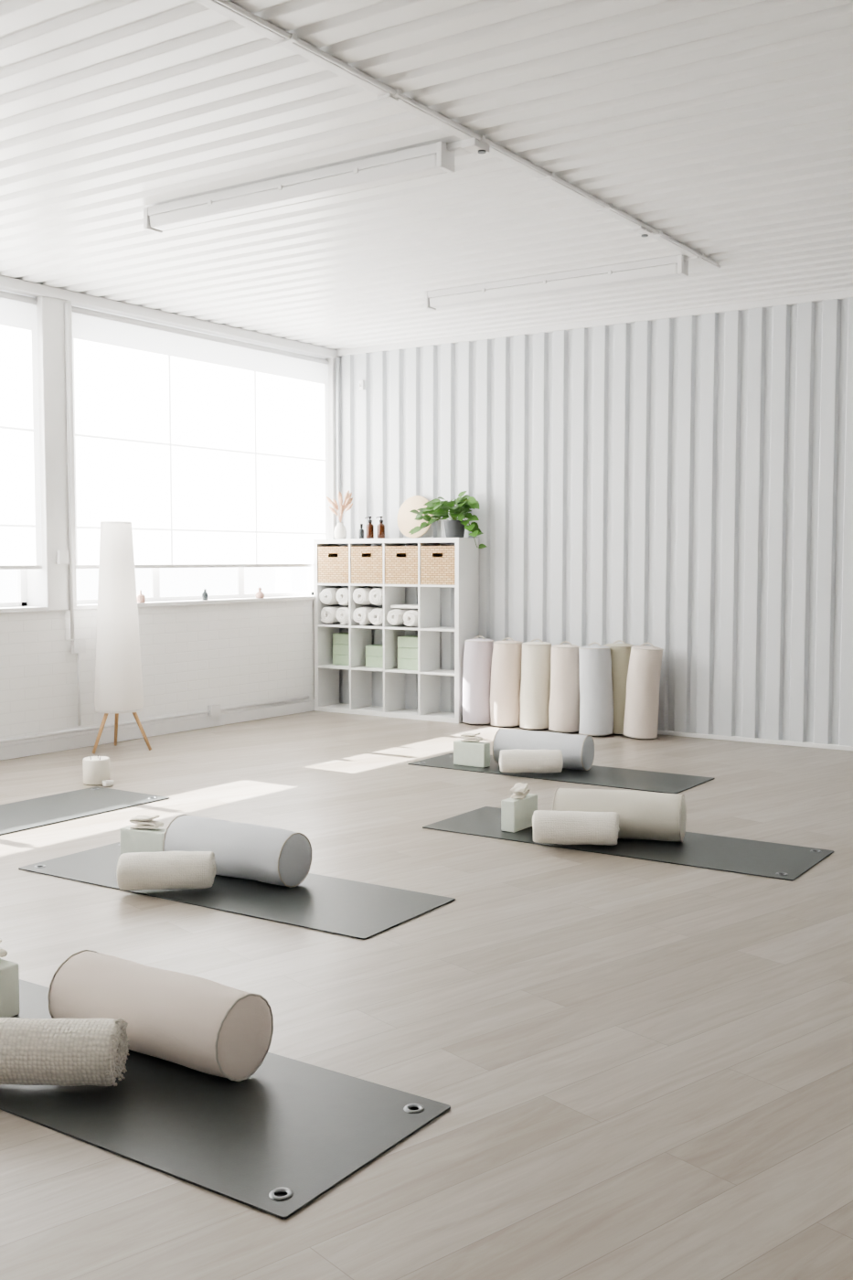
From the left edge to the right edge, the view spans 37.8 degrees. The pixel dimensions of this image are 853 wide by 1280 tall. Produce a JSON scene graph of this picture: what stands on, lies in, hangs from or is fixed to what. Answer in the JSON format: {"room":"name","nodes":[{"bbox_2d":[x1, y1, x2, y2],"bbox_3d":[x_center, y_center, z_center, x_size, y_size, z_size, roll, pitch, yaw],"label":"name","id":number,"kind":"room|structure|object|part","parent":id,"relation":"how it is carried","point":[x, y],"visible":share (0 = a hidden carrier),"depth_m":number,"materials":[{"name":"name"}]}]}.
{"room":"exercise studio","nodes":[
{"label":"exercise studio","id":0,"kind":"room"},
{"bbox_2d":[0,599,314,746],"bbox_3d":[-4.036,0.412,6.416,0.270,0.955,11.240,3,5,34],"label":"wall","id":1,"kind":"structure","parent":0,"point":[196,657],"depth_m":9.30,"materials":[{"name":"white paint"}]},
{"bbox_2d":[0,695,309,743],"bbox_3d":[-4.031,0.776,6.170,0.039,0.080,10.800,3,5,34],"label":"pipe","id":2,"kind":"object","parent":1,"relation":"attached to","point":[212,709],"visible":1,"depth_m":9.24,"materials":[{"name":"metal"}]},
{"bbox_2d":[0,700,314,760],"bbox_3d":[-3.938,0.850,6.346,0.024,0.090,11.187,3,5,34],"label":"baseboard","id":3,"kind":"structure","parent":1,"relation":"attached to","point":[58,744],"depth_m":9.15,"materials":[{"name":"paint"}]},
{"bbox_2d":[26,295,340,610],"bbox_3d":[-4.008,-1.132,6.295,0.260,2.142,11.240,3,5,34],"label":"wall","id":4,"kind":"structure","parent":0,"point":[48,587],"depth_m":8.34,"materials":[{"name":"white paint"}]},
{"bbox_2d":[0,569,27,607],"bbox_3d":[-3.508,-1.174,7.212,0.040,2.045,2.820,3,5,34],"label":"frame","id":5,"kind":"object","parent":4,"relation":"attached to","point":[22,592],"visible":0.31,"depth_m":8.39,"materials":[{"name":"paint"}]},
{"bbox_2d":[0,290,42,569],"bbox_3d":[-3.375,-1.289,7.114,0.056,1.788,2.812,3,5,34],"label":"roller blind","id":6,"kind":"object","parent":4,"relation":"attached to","point":[20,521],"visible":1,"depth_m":8.13,"materials":[{"name":"fabric"}]},
{"bbox_3d":[-3.359,-0.410,7.161,0.012,0.027,2.812,3,5,34],"label":"rail","id":7,"kind":"part","parent":6,"relation":"part of","materials":[{"name":"metal"}]},
{"bbox_2d":[56,302,85,725],"bbox_3d":[-2.413,-0.830,8.422,0.033,2.850,0.210,3,5,34],"label":"conduit","id":8,"kind":"object","parent":4,"relation":"attached to","point":[78,646],"visible":1,"depth_m":8.41,"materials":[{"name":"paint"}]},
{"bbox_2d":[0,595,314,613],"bbox_3d":[-4.017,-0.077,6.346,0.245,0.030,11.199,3,5,34],"label":"trim","id":9,"kind":"structure","parent":4,"relation":"attached to","point":[87,606],"depth_m":9.41,"materials":[{"name":"paint"}]},
{"bbox_2d":[136,589,145,602],"bbox_3d":[-2.075,-0.317,9.043,0.064,0.092,0.064,3,5,34],"label":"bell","id":10,"kind":"object","parent":9,"relation":"on","point":[141,598],"visible":0.93,"depth_m":9.02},
{"bbox_2d":[202,588,208,600],"bbox_3d":[-1.705,-0.349,9.589,0.048,0.086,0.048,3,5,34],"label":"oil bottle","id":11,"kind":"object","parent":9,"relation":"on","point":[205,595],"visible":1,"depth_m":9.57,"materials":[{"name":"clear glass"}]},
{"bbox_2d":[255,586,264,597],"bbox_3d":[-1.352,-0.386,10.110,0.072,0.090,0.072,3,5,34],"label":"bud vase","id":12,"kind":"object","parent":9,"relation":"on","point":[260,594],"visible":1,"depth_m":10.09,"materials":[{"name":"ceramic"}]},
{"bbox_2d":[0,275,337,358],"bbox_3d":[-3.970,-2.164,6.166,0.170,0.068,11.180,3,5,34],"label":"trim","id":13,"kind":"structure","parent":4,"relation":"attached to","point":[9,284],"depth_m":9.04,"materials":[{"name":"paint"}]},
{"bbox_2d":[76,566,313,604],"bbox_3d":[-1.788,-1.341,9.749,0.040,2.045,2.820,3,5,34],"label":"frame","id":14,"kind":"object","parent":4,"relation":"attached to","point":[240,571],"visible":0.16,"depth_m":10.03,"materials":[{"name":"paint"}]},
{"bbox_2d":[71,305,329,568],"bbox_3d":[-1.655,-1.456,9.652,0.056,1.788,2.812,3,5,34],"label":"roller blind","id":15,"kind":"object","parent":4,"relation":"attached to","point":[214,449],"visible":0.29,"depth_m":9.48,"materials":[{"name":"fabric"}]},
{"bbox_3d":[-1.639,-0.577,9.699,0.012,0.027,2.812,3,5,34],"label":"rail","id":16,"kind":"part","parent":15,"relation":"part of","materials":[{"name":"metal"}]},
{"bbox_2d":[0,710,852,1279],"bbox_3d":[-0.265,1.095,4.062,9.300,0.100,11.500,3,5,34],"label":"floor","id":17,"kind":"structure","parent":0,"point":[644,1069],"depth_m":3.60,"materials":[{"name":"brown wood"}]},
{"bbox_2d":[0,786,169,835],"bbox_3d":[-2.149,0.898,6.221,0.590,0.008,1.800,3,5,34],"label":"yoga mat","id":18,"kind":"object","parent":17,"relation":"on","point":[20,816],"visible":1,"depth_m":6.54,"materials":[{"name":"rubber"}]},
{"bbox_2d":[82,755,110,785],"bbox_3d":[-1.922,0.754,7.256,0.154,0.159,0.154,3,5,34],"label":"candle","id":19,"kind":"object","parent":17,"relation":"on","point":[96,769],"visible":0.93,"depth_m":7.19,"materials":[{"name":"wax"}]},
{"bbox_2d":[102,779,113,787],"bbox_3d":[-1.831,0.825,7.162,0.064,0.030,0.064,3,5,34],"label":"tealight holder","id":20,"kind":"object","parent":17,"relation":"on","point":[106,783],"visible":1,"depth_m":7.14,"materials":[{"name":"white ceramic"}]},
{"bbox_2d":[92,521,151,753],"bbox_3d":[-2.109,-0.022,8.443,0.398,1.555,0.394,3,5,34],"label":"floor lamp","id":21,"kind":"object","parent":17,"relation":"on","point":[118,689],"visible":1,"depth_m":8.35,"materials":[{"name":"fabric"}]},
{"bbox_3d":[-2.098,-0.159,8.464,0.332,1.285,0.332,3,5,34],"label":"lamp shade","id":22,"kind":"part","parent":21,"relation":"part of","materials":[{"name":"fabric"}]},
{"bbox_3d":[-2.098,-0.161,8.464,0.322,1.266,0.322,3,5,34],"label":"stem and bulb","id":23,"kind":"part","parent":21,"relation":"part of","materials":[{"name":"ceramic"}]},
{"bbox_2d":[47,949,273,1081],"bbox_3d":[-0.707,0.982,3.283,0.642,0.223,0.224,3,5,34],"label":"bolster","id":24,"kind":"object","parent":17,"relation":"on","point":[200,1024],"visible":0.87,"depth_m":3.15,"materials":[{"name":"beige fabric"}]},
{"bbox_2d":[0,979,450,1218],"bbox_3d":[-0.864,1.094,3.228,1.820,0.008,0.610,3,5,34],"label":"yoga mat","id":25,"kind":"object","parent":17,"relation":"on","point":[298,1129],"depth_m":2.90,"materials":[{"name":"grey rubber"}]},
{"bbox_2d":[0,958,19,1017],"bbox_3d":[-1.278,0.994,3.593,0.230,0.150,0.075,3,5,34],"label":"block","id":26,"kind":"object","parent":25,"relation":"on","point":[9,974],"depth_m":3.53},
{"bbox_2d":[0,938,7,957],"bbox_3d":[-1.277,0.888,3.585,0.141,0.058,0.068,2,4,28],"label":"pillow","id":27,"kind":"object","parent":26,"relation":"on","point":[3,953],"visible":1,"depth_m":3.57,"materials":[{"name":"beige fabric"}]},
{"bbox_2d":[0,1017,129,1086],"bbox_3d":[-0.985,1.016,3.085,0.473,0.166,0.178,0,4,3],"label":"rolled blanket","id":28,"kind":"object","parent":25,"relation":"on","point":[34,1051],"visible":1,"depth_m":3.02,"materials":[{"name":"beige fabric"}]},
{"bbox_2d":[18,842,455,939],"bbox_3d":[-0.806,0.977,5.016,1.800,0.008,0.600,2,4,33],"label":"yoga mat","id":29,"kind":"object","parent":17,"relation":"on","point":[363,911],"depth_m":4.80,"materials":[{"name":"grey rubber"}]},
{"bbox_2d":[119,824,166,854],"bbox_3d":[-1.194,0.881,5.319,0.230,0.150,0.075,2,4,26],"label":"block","id":30,"kind":"object","parent":29,"relation":"on","point":[132,839],"depth_m":5.29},
{"bbox_2d":[129,814,163,829],"bbox_3d":[-1.193,0.774,5.312,0.141,0.058,0.068,1,4,20],"label":"pillow","id":31,"kind":"object","parent":30,"relation":"on","point":[141,821],"visible":1,"depth_m":5.29,"materials":[{"name":"beige fabric"}]},
{"bbox_2d":[116,851,216,890],"bbox_3d":[-1.015,0.899,4.881,0.372,0.141,0.157,0,4,-4],"label":"rolled blanket","id":32,"kind":"object","parent":29,"relation":"on","point":[162,869],"visible":1,"depth_m":4.82,"materials":[{"name":"beige fabric"}]},
{"bbox_2d":[162,814,312,887],"bbox_3d":[-0.780,0.861,5.108,0.642,0.227,0.225,2,4,32],"label":"bolster","id":33,"kind":"object","parent":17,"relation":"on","point":[281,857],"visible":0.91,"depth_m":4.98,"materials":[{"name":"grey fabric"}]},
{"bbox_2d":[313,537,479,723],"bbox_3d":[-0.270,-0.107,10.380,1.470,1.470,0.300,3,5,34],"label":"cube shelf","id":34,"kind":"object","parent":17,"relation":"on","point":[429,628],"visible":0.84,"depth_m":10.29,"materials":[{"name":"white laminate"}]},
{"bbox_2d":[317,546,348,583],"bbox_3d":[-0.715,-0.641,10.634,0.329,0.308,0.273,3,5,34],"label":"woven basket","id":35,"kind":"object","parent":34,"relation":"in","point":[333,561],"visible":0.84,"depth_m":10.53,"materials":[{"name":"beige wicker"}]},
{"bbox_2d":[319,587,349,624],"bbox_3d":[-0.717,-0.292,10.659,0.325,0.311,0.261,3,5,34],"label":"rolled towels","id":36,"kind":"object","parent":34,"relation":"in","point":[332,614],"visible":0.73,"depth_m":10.58,"materials":[{"name":"white fabric"}]},
{"bbox_2d":[336,587,348,605],"bbox_3d":[-0.642,-0.369,10.605,0.141,0.152,0.259,3,5,34],"label":"towel","id":37,"kind":"object","parent":36,"relation":"on","point":[342,594],"depth_m":10.50,"materials":[{"name":"white fabric"}]},
{"bbox_2d":[326,490,352,539],"bbox_3d":[-0.736,-1.063,10.588,0.217,0.410,0.166,-1,4,-10],"label":"vase","id":38,"kind":"object","parent":34,"relation":"on","point":[340,530],"visible":0.99,"depth_m":10.58,"materials":[{"name":"white ceramic"}]},
{"bbox_2d":[332,632,349,665],"bbox_3d":[-0.656,0.079,10.724,0.265,0.270,0.155,3,5,34],"label":"blocks","id":39,"kind":"object","parent":34,"relation":"in","point":[340,640],"visible":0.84,"depth_m":10.68,"materials":[{"name":"green plastic"}]},
{"bbox_2d":[359,523,363,538],"bbox_3d":[-0.548,-0.915,10.497,0.044,0.125,0.044,3,5,34],"label":"dropper bottle","id":40,"kind":"object","parent":34,"relation":"on","point":[361,530],"visible":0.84,"depth_m":10.48,"materials":[{"name":"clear glass"}]},
{"bbox_2d":[350,546,383,584],"bbox_3d":[-0.422,-0.628,10.437,0.329,0.308,0.273,3,5,34],"label":"woven basket","id":41,"kind":"object","parent":34,"relation":"in","point":[367,562],"visible":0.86,"depth_m":10.33,"materials":[{"name":"beige wicker"}]},
{"bbox_2d":[352,587,383,625],"bbox_3d":[-0.420,-0.281,10.459,0.316,0.318,0.262,3,5,34],"label":"rolled towels","id":42,"kind":"object","parent":34,"relation":"in","point":[364,615],"visible":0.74,"depth_m":10.37,"materials":[{"name":"white fabric"}]},
{"bbox_2d":[364,516,373,538],"bbox_3d":[-0.474,-0.940,10.420,0.068,0.185,0.064,-2,4,-24],"label":"pump bottle","id":43,"kind":"object","parent":34,"relation":"on","point":[369,527],"visible":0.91,"depth_m":10.40,"materials":[{"name":"orange glass"}]},
{"bbox_3d":[-0.472,-0.916,10.422,0.064,0.138,0.064,3,5,34],"label":"glass","id":44,"kind":"part","parent":43,"relation":"part of","materials":[{"name":"brown glass"}]},
{"bbox_2d":[365,644,383,667],"bbox_3d":[-0.363,0.137,10.529,0.265,0.180,0.155,3,5,34],"label":"blocks","id":45,"kind":"object","parent":34,"relation":"in","point":[374,653],"visible":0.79,"depth_m":10.49,"materials":[{"name":"green plastic"}]},
{"bbox_2d":[375,516,384,538],"bbox_3d":[-0.380,-0.937,10.380,0.068,0.185,0.064,-2,4,-24],"label":"pump bottle","id":46,"kind":"object","parent":34,"relation":"on","point":[380,527],"visible":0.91,"depth_m":10.36,"materials":[{"name":"orange glass"}]},
{"bbox_3d":[-0.378,-0.913,10.382,0.064,0.138,0.064,3,5,34],"label":"glass","id":47,"kind":"part","parent":46,"relation":"part of","materials":[{"name":"brown glass"}]},
{"bbox_2d":[384,545,417,584],"bbox_3d":[-0.130,-0.616,10.239,0.329,0.308,0.273,3,5,34],"label":"woven basket","id":48,"kind":"object","parent":34,"relation":"in","point":[400,561],"visible":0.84,"depth_m":10.13,"materials":[{"name":"beige wicker"}]},
{"bbox_2d":[386,608,417,626],"bbox_3d":[-0.139,-0.186,10.275,0.294,0.142,0.259,3,5,34],"label":"rolled towels","id":49,"kind":"object","parent":34,"relation":"in","point":[409,617],"visible":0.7,"depth_m":10.19,"materials":[{"name":"white fabric"}]},
{"bbox_2d":[390,604,417,608],"bbox_3d":[-0.120,-0.277,10.280,0.290,0.026,0.220,3,5,34],"label":"folded towel","id":50,"kind":"object","parent":49,"relation":"on","point":[405,606],"visible":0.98,"depth_m":10.20,"materials":[{"name":"white fabric"}]},
{"bbox_2d":[397,635,417,670],"bbox_3d":[-0.079,0.106,10.317,0.265,0.270,0.185,3,5,34],"label":"blocks","id":51,"kind":"object","parent":34,"relation":"in","point":[407,645],"visible":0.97,"depth_m":10.26,"materials":[{"name":"green plastic"}]},
{"bbox_2d":[397,495,433,538],"bbox_3d":[-0.094,-1.019,10.313,0.356,0.353,0.072,3,5,34],"label":"round wooden board","id":52,"kind":"object","parent":34,"relation":"on","point":[406,521],"visible":0.73,"depth_m":10.33,"materials":[{"name":"beige wood"}]},
{"bbox_2d":[420,545,455,585],"bbox_3d":[0.163,-0.603,10.042,0.329,0.308,0.273,3,5,34],"label":"woven basket","id":53,"kind":"object","parent":34,"relation":"in","point":[437,562],"visible":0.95,"depth_m":9.93,"materials":[{"name":"beige wicker"}]},
{"bbox_2d":[408,490,486,548],"bbox_3d":[0.168,-0.962,9.981,0.666,0.464,0.272,3,5,34],"label":"pothos plant","id":54,"kind":"object","parent":34,"relation":"on","point":[453,528],"visible":0.98,"depth_m":9.91,"materials":[{"name":"green plant"}]},
{"bbox_3d":[0.227,-0.888,9.974,0.188,0.140,0.188,3,5,34],"label":"pot","id":55,"kind":"part","parent":54,"relation":"part of","materials":[{"name":"grey ceramic"}]},
{"bbox_2d":[462,635,493,724],"bbox_3d":[0.411,0.313,9.855,0.254,0.698,0.254,3,5,34],"label":"bolster","id":56,"kind":"object","parent":17,"relation":"on","point":[478,652],"visible":0.91,"depth_m":9.75,"materials":[{"name":"white fabric"}]},
{"bbox_2d":[490,637,522,726],"bbox_3d":[0.625,0.325,9.713,0.255,0.693,0.253,3,5,34],"label":"bolster","id":57,"kind":"object","parent":17,"relation":"on","point":[506,669],"visible":0.94,"depth_m":9.61,"materials":[{"name":"beige fabric"}]},
{"bbox_2d":[519,638,551,729],"bbox_3d":[0.841,0.334,9.565,0.252,0.693,0.252,3,5,34],"label":"bolster","id":58,"kind":"object","parent":17,"relation":"on","point":[535,688],"visible":0.88,"depth_m":9.46,"materials":[{"name":"beige fabric"}]},
{"bbox_2d":[492,728,594,770],"bbox_3d":[0.730,0.683,7.787,0.622,0.224,0.226,2,4,28],"label":"bolster","id":59,"kind":"object","parent":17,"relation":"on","point":[577,751],"visible":0.75,"depth_m":7.68,"materials":[{"name":"white fabric"}]},
{"bbox_2d":[407,752,714,793],"bbox_3d":[0.798,0.803,7.666,1.810,0.008,0.600,3,5,34],"label":"yoga mat","id":60,"kind":"object","parent":17,"relation":"on","point":[657,782],"depth_m":7.44,"materials":[{"name":"grey rubber"}]},
{"bbox_2d":[453,739,490,767],"bbox_3d":[0.284,0.715,7.839,0.230,0.150,0.075,3,5,34],"label":"block","id":61,"kind":"object","parent":60,"relation":"on","point":[466,753],"depth_m":7.80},
{"bbox_2d":[460,732,483,741],"bbox_3d":[0.285,0.609,7.832,0.141,0.058,0.068,2,4,28],"label":"pillow","id":62,"kind":"object","parent":61,"relation":"on","point":[469,737],"visible":1,"depth_m":7.81,"materials":[{"name":"beige fabric"}]},
{"bbox_2d":[499,748,563,773],"bbox_3d":[0.628,0.728,7.513,0.382,0.138,0.155,0,4,1],"label":"rolled blanket","id":63,"kind":"object","parent":60,"relation":"on","point":[516,760],"visible":1,"depth_m":7.45,"materials":[{"name":"beige fabric"}]},
{"bbox_2d":[548,640,580,732],"bbox_3d":[1.051,0.350,9.401,0.252,0.683,0.251,3,5,34],"label":"bolster","id":64,"kind":"object","parent":17,"relation":"on","point":[565,698],"visible":0.89,"depth_m":9.30,"materials":[{"name":"beige fabric"}]},
{"bbox_2d":[578,641,613,735],"bbox_3d":[1.254,0.360,9.216,0.254,0.688,0.248,2,4,34],"label":"bolster","id":65,"kind":"object","parent":17,"relation":"on","point":[596,703],"visible":1,"depth_m":9.12,"materials":[{"name":"white fabric"}]},
{"bbox_2d":[603,640,634,734],"bbox_3d":[1.442,0.349,9.299,0.255,0.698,0.251,3,5,34],"label":"bolster","id":66,"kind":"object","parent":17,"relation":"on","point":[620,653],"visible":0.45,"depth_m":9.19,"materials":[{"name":"beige fabric"}]},
{"bbox_2d":[552,787,686,842],"bbox_3d":[0.898,0.813,5.815,0.612,0.225,0.224,1,4,17],"label":"bolster","id":67,"kind":"object","parent":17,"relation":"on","point":[648,816],"visible":0.79,"depth_m":5.71,"materials":[{"name":"beige fabric"}]},
{"bbox_2d":[422,806,833,880],"bbox_3d":[0.900,0.925,5.810,1.810,0.008,0.610,2,5,33],"label":"yoga mat","id":68,"kind":"object","parent":17,"relation":"on","point":[755,858],"depth_m":5.58,"materials":[{"name":"grey rubber"}]},
{"bbox_2d":[501,793,537,832],"bbox_3d":[0.451,0.834,6.028,0.075,0.150,0.230,3,5,34],"label":"block","id":69,"kind":"object","parent":68,"relation":"on","point":[517,815],"depth_m":5.95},
{"bbox_2d":[510,782,529,799],"bbox_3d":[0.451,0.728,6.022,0.068,0.058,0.141,1,4,17],"label":"pillow","id":70,"kind":"object","parent":69,"relation":"on","point":[519,790],"visible":1,"depth_m":5.98,"materials":[{"name":"beige fabric"}]},
{"bbox_2d":[532,810,619,845],"bbox_3d":[0.676,0.847,5.641,0.392,0.146,0.163,1,4,10],"label":"rolled blanket","id":71,"kind":"object","parent":68,"relation":"on","point":[564,827],"visible":1,"depth_m":5.58,"materials":[{"name":"beige fabric"}]},
{"bbox_2d":[622,642,663,738],"bbox_3d":[1.577,0.366,9.078,0.252,0.699,0.288,-4,5,-43],"label":"bolster","id":72,"kind":"object","parent":17,"relation":"on","point":[642,701],"visible":1,"depth_m":8.98,"materials":[{"name":"beige fabric"}]},
{"bbox_2d":[0,0,852,350],"bbox_3d":[-0.291,-2.054,3.728,9.200,0.031,11.260,3,5,34],"label":"ceiling","id":73,"kind":"structure","parent":0,"point":[724,128],"depth_m":5.47,"materials":[{"name":"white metal"}]},
{"bbox_2d":[143,139,462,233],"bbox_3d":[-0.618,-2.125,5.881,1.934,0.108,0.112,3,5,34],"label":"ceiling light fixture","id":74,"kind":"object","parent":73,"relation":"attached to","point":[437,157],"depth_m":5.79,"materials":[{"name":"white metal"}]},
{"bbox_2d":[193,0,720,269],"bbox_3d":[-1.022,-1.995,3.495,0.093,0.056,10.050,3,5,34],"label":"conduit","id":75,"kind":"object","parent":73,"relation":"attached to","point":[475,144],"depth_m":5.02,"materials":[{"name":"white metal"}]},
{"bbox_2d":[424,255,703,309],"bbox_3d":[0.820,-2.257,7.886,1.944,0.108,0.112,3,5,34],"label":"ceiling light fixture","id":76,"kind":"object","parent":73,"relation":"attached to","point":[672,266],"depth_m":7.82,"materials":[{"name":"white metal"}]},
{"bbox_2d":[339,297,852,746],"bbox_3d":[2.869,-0.815,8.428,9.130,3.140,0.039,3,5,34],"label":"wall","id":77,"kind":"structure","parent":0,"point":[682,486],"depth_m":9.19,"materials":[{"name":"metal"}]},
{"bbox_2d":[336,358,340,524],"bbox_3d":[-0.765,-1.663,10.771,0.028,1.525,0.028,3,5,34],"label":"pipe","id":78,"kind":"object","parent":77,"relation":"attached to","point":[337,359],"visible":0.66,"depth_m":10.76,"materials":[{"name":"metal"}]},
{"bbox_2d":[358,380,364,390],"bbox_3d":[-0.559,-2.171,10.604,0.040,0.080,0.060,3,5,34],"label":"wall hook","id":79,"kind":"object","parent":77,"relation":"attached to","point":[361,384],"visible":1,"depth_m":10.60,"materials":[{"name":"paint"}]},
{"bbox_2d":[337,288,852,356],"bbox_3d":[2.923,-2.313,8.277,8.980,0.048,0.050,3,5,34],"label":"trim","id":80,"kind":"structure","parent":77,"relation":"attached to","point":[845,293],"depth_m":9.29,"materials":[{"name":"paint"}]},
{"bbox_2d":[657,730,852,750],"bbox_3d":[2.926,0.740,8.481,8.980,0.030,0.042,3,5,34],"label":"baseboard","id":81,"kind":"structure","parent":77,"relation":"attached to","point":[661,732],"depth_m":8.85,"materials":[{"name":"paint"}]}
]}

